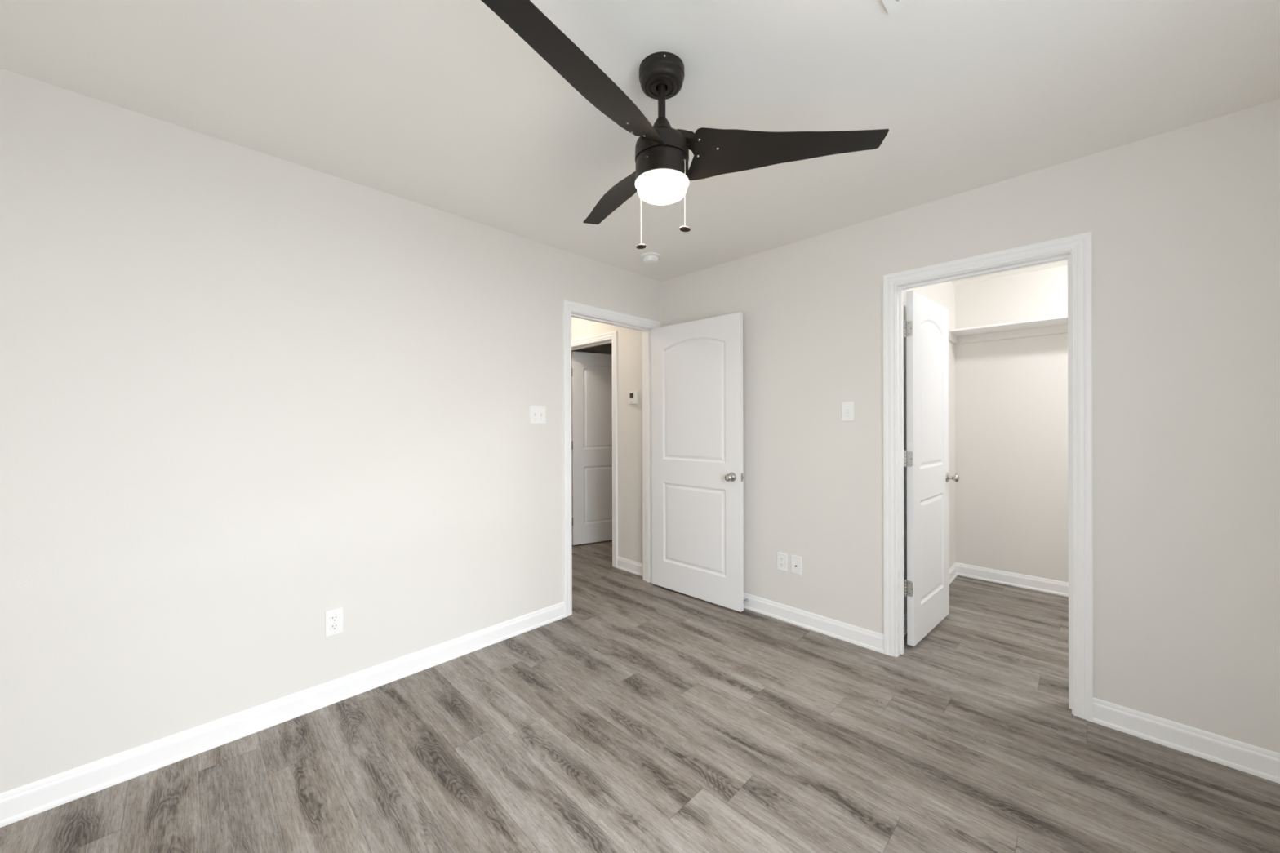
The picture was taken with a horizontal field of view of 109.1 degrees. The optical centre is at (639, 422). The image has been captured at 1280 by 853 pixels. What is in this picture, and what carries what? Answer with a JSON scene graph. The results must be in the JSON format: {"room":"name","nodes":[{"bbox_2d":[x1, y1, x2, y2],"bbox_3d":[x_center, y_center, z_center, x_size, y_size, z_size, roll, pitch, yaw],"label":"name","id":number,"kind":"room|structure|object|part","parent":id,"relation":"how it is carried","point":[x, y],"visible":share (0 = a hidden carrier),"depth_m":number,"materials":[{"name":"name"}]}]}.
{"room":"empty bedroom","nodes":[
{"label":"empty bedroom","id":0,"kind":"room"},
{"bbox_2d":[0,68,661,793],"bbox_3d":[-1.185,0.075,2.433,0.115,2.440,3.980,0,0,45],"label":"wall","id":1,"kind":"structure","parent":0,"point":[248,397],"depth_m":1.87,"materials":[{"name":"beige paint"}]},
{"bbox_2d":[0,601,564,827],"bbox_3d":[-1.479,1.245,2.040,0.016,0.101,2.773,0,0,45],"label":"baseboard","id":2,"kind":"structure","parent":1,"relation":"attached to","point":[22,802],"depth_m":1.86,"materials":[{"name":"white paint"}]},
{"bbox_2d":[324,608,342,637],"bbox_3d":[-1.416,0.927,2.110,0.008,0.115,0.070,0,0,45],"label":"electrical outlet","id":3,"kind":"object","parent":1,"relation":"attached to","point":[333,619],"visible":1,"depth_m":2.11,"materials":[{"name":"white plastic"}]},
{"bbox_2d":[329,623,338,630],"bbox_3d":[-1.414,0.947,2.108,0.002,0.028,0.034,0,0,45],"label":"receptacle","id":4,"kind":"object","parent":3,"relation":"attached to","point":[332,626],"depth_m":2.11,"materials":[{"name":"grey plastic"}]},
{"bbox_2d":[329,614,338,622],"bbox_3d":[-1.414,0.908,2.108,0.002,0.028,0.034,0,0,45],"label":"receptacle","id":5,"kind":"object","parent":3,"relation":"attached to","point":[333,618],"depth_m":2.11,"materials":[{"name":"grey plastic"}]},
{"bbox_2d":[529,405,546,423],"bbox_3d":[-0.643,-0.049,2.882,0.019,0.115,0.116,0,0,45],"label":"light switch","id":6,"kind":"object","parent":1,"relation":"attached to","point":[537,413],"visible":1,"depth_m":2.88,"materials":[{"name":"white plastic"}]},
{"bbox_2d":[562,299,659,617],"bbox_3d":[-0.220,0.239,3.402,0.150,2.105,0.939,0,0,45],"label":"door frame","id":7,"kind":"structure","parent":1,"relation":"attached to","point":[571,308],"depth_m":3.31,"materials":[{"name":"white paint"}]},
{"bbox_2d":[571,343,612,516],"bbox_3d":[0.126,0.071,5.596,2.485,2.440,2.415,0,0,45],"label":"wall","id":8,"kind":"structure","parent":0,"point":[604,348],"depth_m":6.43,"materials":[{"name":"beige paint"}]},
{"bbox_2d":[0,525,1279,852],"bbox_3d":[-0.048,1.341,3.055,7.415,0.100,6.470,0,0,45],"label":"floor","id":9,"kind":"structure","parent":0,"point":[646,717],"depth_m":1.73,"materials":[{"name":"grey plastic"}]},
{"bbox_2d":[0,0,1279,285],"bbox_3d":[-0.053,-1.199,3.053,7.420,0.100,6.470,0,0,45],"label":"ceiling","id":10,"kind":"structure","parent":0,"point":[442,105],"depth_m":1.56,"materials":[{"name":"paint"}]},
{"bbox_2d":[640,252,660,264],"bbox_3d":[0.073,-1.125,3.142,0.136,0.048,0.136,0,0,45],"label":"smoke detector","id":11,"kind":"object","parent":10,"relation":"attached to","point":[649,258],"visible":1,"depth_m":3.10,"materials":[{"name":"white plastic"}]},
{"bbox_2d":[480,0,888,248],"bbox_3d":[-0.041,-0.871,1.451,1.222,0.555,1.175,0,0,45],"label":"ceiling fan","id":12,"kind":"object","parent":10,"relation":"hanging from","point":[662,175],"visible":1,"depth_m":1.42,"materials":[{"name":"black metal"}]},
{"bbox_3d":[-0.141,-0.873,1.158,0.150,0.077,0.621,0,0,34],"label":"blade","id":13,"kind":"part","parent":12,"relation":"part of","materials":[{"name":"black wood"}]},
{"bbox_3d":[-0.103,-0.882,1.831,0.152,0.090,0.621,0,0,-25],"label":"blade","id":14,"kind":"part","parent":12,"relation":"part of","materials":[{"name":"black wood"}]},
{"bbox_3d":[0.006,-0.711,1.541,0.012,0.228,0.003,0,0,41],"label":"pull chain","id":15,"kind":"part","parent":12,"relation":"part of","materials":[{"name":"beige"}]},
{"bbox_3d":[0.071,-0.965,1.484,0.079,0.052,0.079,0,0,45],"label":"rod","id":16,"kind":"part","parent":12,"relation":"part of","materials":[{"name":"brown metal"}]},
{"bbox_3d":[0.138,-0.715,1.427,0.012,0.220,0.003,0,0,41],"label":"pull chain","id":17,"kind":"part","parent":12,"relation":"part of","materials":[{"name":"beige"}]},
{"bbox_3d":[0.461,-0.871,1.470,0.620,0.086,0.146,0,0,3],"label":"blade","id":18,"kind":"part","parent":12,"relation":"part of","materials":[{"name":"black wood"}]},
{"bbox_2d":[881,0,913,14],"bbox_3d":[0.644,-1.145,1.111,0.155,0.010,0.305,0,0,45],"label":"ceiling vent","id":19,"kind":"object","parent":10,"relation":"in","point":[891,6],"visible":1,"depth_m":1.24,"materials":[{"name":"white plastic"}]},
{"bbox_2d":[571,98,1279,753],"bbox_3d":[1.146,0.068,4.117,7.215,2.440,1.985,0,0,45],"label":"wall","id":20,"kind":"structure","parent":0,"point":[1184,223],"depth_m":1.96,"materials":[{"name":"beige paint"}]},
{"bbox_2d":[571,351,612,545],"bbox_3d":[-0.374,0.269,4.935,0.822,2.014,0.165,0,0,-28],"label":"door","id":21,"kind":"structure","parent":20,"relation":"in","point":[591,372],"depth_m":4.83,"materials":[{"name":"white paint"}]},
{"bbox_2d":[571,330,617,567],"bbox_3d":[-0.491,0.240,4.427,0.934,2.105,0.150,0,0,45],"label":"door frame","id":22,"kind":"structure","parent":20,"relation":"attached to","point":[609,337],"depth_m":4.07,"materials":[{"name":"white paint"}]},
{"bbox_2d":[616,555,642,576],"bbox_3d":[-1.021,1.244,4.863,3.085,0.101,0.016,0,0,45],"label":"baseboard","id":23,"kind":"structure","parent":20,"relation":"attached to","point":[635,567],"depth_m":3.93,"materials":[{"name":"white paint"}]},
{"bbox_2d":[627,391,638,404],"bbox_3d":[-0.057,-0.211,3.893,0.106,0.106,0.027,0,0,45],"label":"thermostat","id":24,"kind":"object","parent":20,"relation":"attached to","point":[633,397],"visible":1,"depth_m":3.88,"materials":[{"name":"white plastic"}]},
{"bbox_2d":[651,311,743,612],"bbox_3d":[0.397,0.268,3.349,0.824,2.018,0.165,0,0,43],"label":"door","id":25,"kind":"structure","parent":20,"relation":"in","point":[697,473],"depth_m":3.29,"materials":[{"name":"white paint"}]},
{"bbox_3d":[0.600,0.373,3.076,0.052,0.052,0.045,0,0,43],"label":"knob","id":26,"kind":"part","parent":25,"relation":"part of","materials":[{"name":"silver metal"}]},
{"bbox_2d":[777,551,786,572],"bbox_3d":[0.927,0.912,2.974,0.070,0.115,0.008,0,0,45],"label":"electrical outlet","id":27,"kind":"object","parent":20,"relation":"attached to","point":[781,557],"visible":1,"depth_m":2.97,"materials":[{"name":"white plastic"}]},
{"bbox_2d":[779,556,784,561],"bbox_3d":[0.925,0.892,2.972,0.034,0.028,0.002,0,0,45],"label":"receptacle","id":28,"kind":"object","parent":27,"relation":"attached to","point":[781,558],"depth_m":2.97,"materials":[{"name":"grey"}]},
{"bbox_2d":[791,555,801,575],"bbox_3d":[0.995,0.910,2.903,0.070,0.115,0.014,0,0,45],"label":"cable plate","id":29,"kind":"object","parent":20,"relation":"attached to","point":[796,561],"visible":1,"depth_m":2.90,"materials":[{"name":"white plastic"}]},
{"bbox_2d":[841,401,853,421],"bbox_3d":[1.218,-0.064,2.675,0.070,0.115,0.019,0,0,45],"label":"light switch","id":30,"kind":"object","parent":20,"relation":"attached to","point":[847,407],"visible":1,"depth_m":2.68,"materials":[{"name":"white plastic"}]},
{"bbox_2d":[903,290,959,646],"bbox_3d":[1.771,0.260,2.796,0.702,2.012,0.165,0,0,-42],"label":"door","id":31,"kind":"structure","parent":20,"relation":"in","point":[926,325],"depth_m":2.73,"materials":[{"name":"white paint"}]},
{"bbox_3d":[2.044,0.361,2.958,0.052,0.052,0.045,0,0,-42],"label":"knob","id":32,"kind":"part","parent":31,"relation":"part of","materials":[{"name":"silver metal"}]},
{"bbox_2d":[904,562,1068,635],"bbox_3d":[2.848,1.233,2.450,2.225,0.101,1.725,0,0,45],"label":"baseboard","id":33,"kind":"structure","parent":20,"relation":"attached to","point":[1037,584],"depth_m":3.58,"materials":[{"name":"white paint"}]},
{"bbox_2d":[882,231,1093,722],"bbox_3d":[1.697,0.234,2.294,0.826,2.105,0.150,0,0,45],"label":"door frame","id":34,"kind":"structure","parent":20,"relation":"attached to","point":[1077,249],"depth_m":2.04,"materials":[{"name":"white paint"}]},
{"bbox_2d":[948,315,1067,344],"bbox_3d":[3.344,-0.700,2.955,2.224,0.080,0.300,0,0,45],"label":"closet shelf","id":35,"kind":"object","parent":20,"relation":"attached to","point":[1054,325],"visible":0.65,"depth_m":3.51,"materials":[{"name":"white paint"}]},
{"bbox_2d":[743,592,1279,783],"bbox_3d":[1.303,1.237,2.595,3.180,0.101,0.016,0,0,45],"label":"baseboard","id":36,"kind":"structure","parent":20,"relation":"attached to","point":[1251,759],"depth_m":1.85,"materials":[{"name":"white paint"}]}
]}

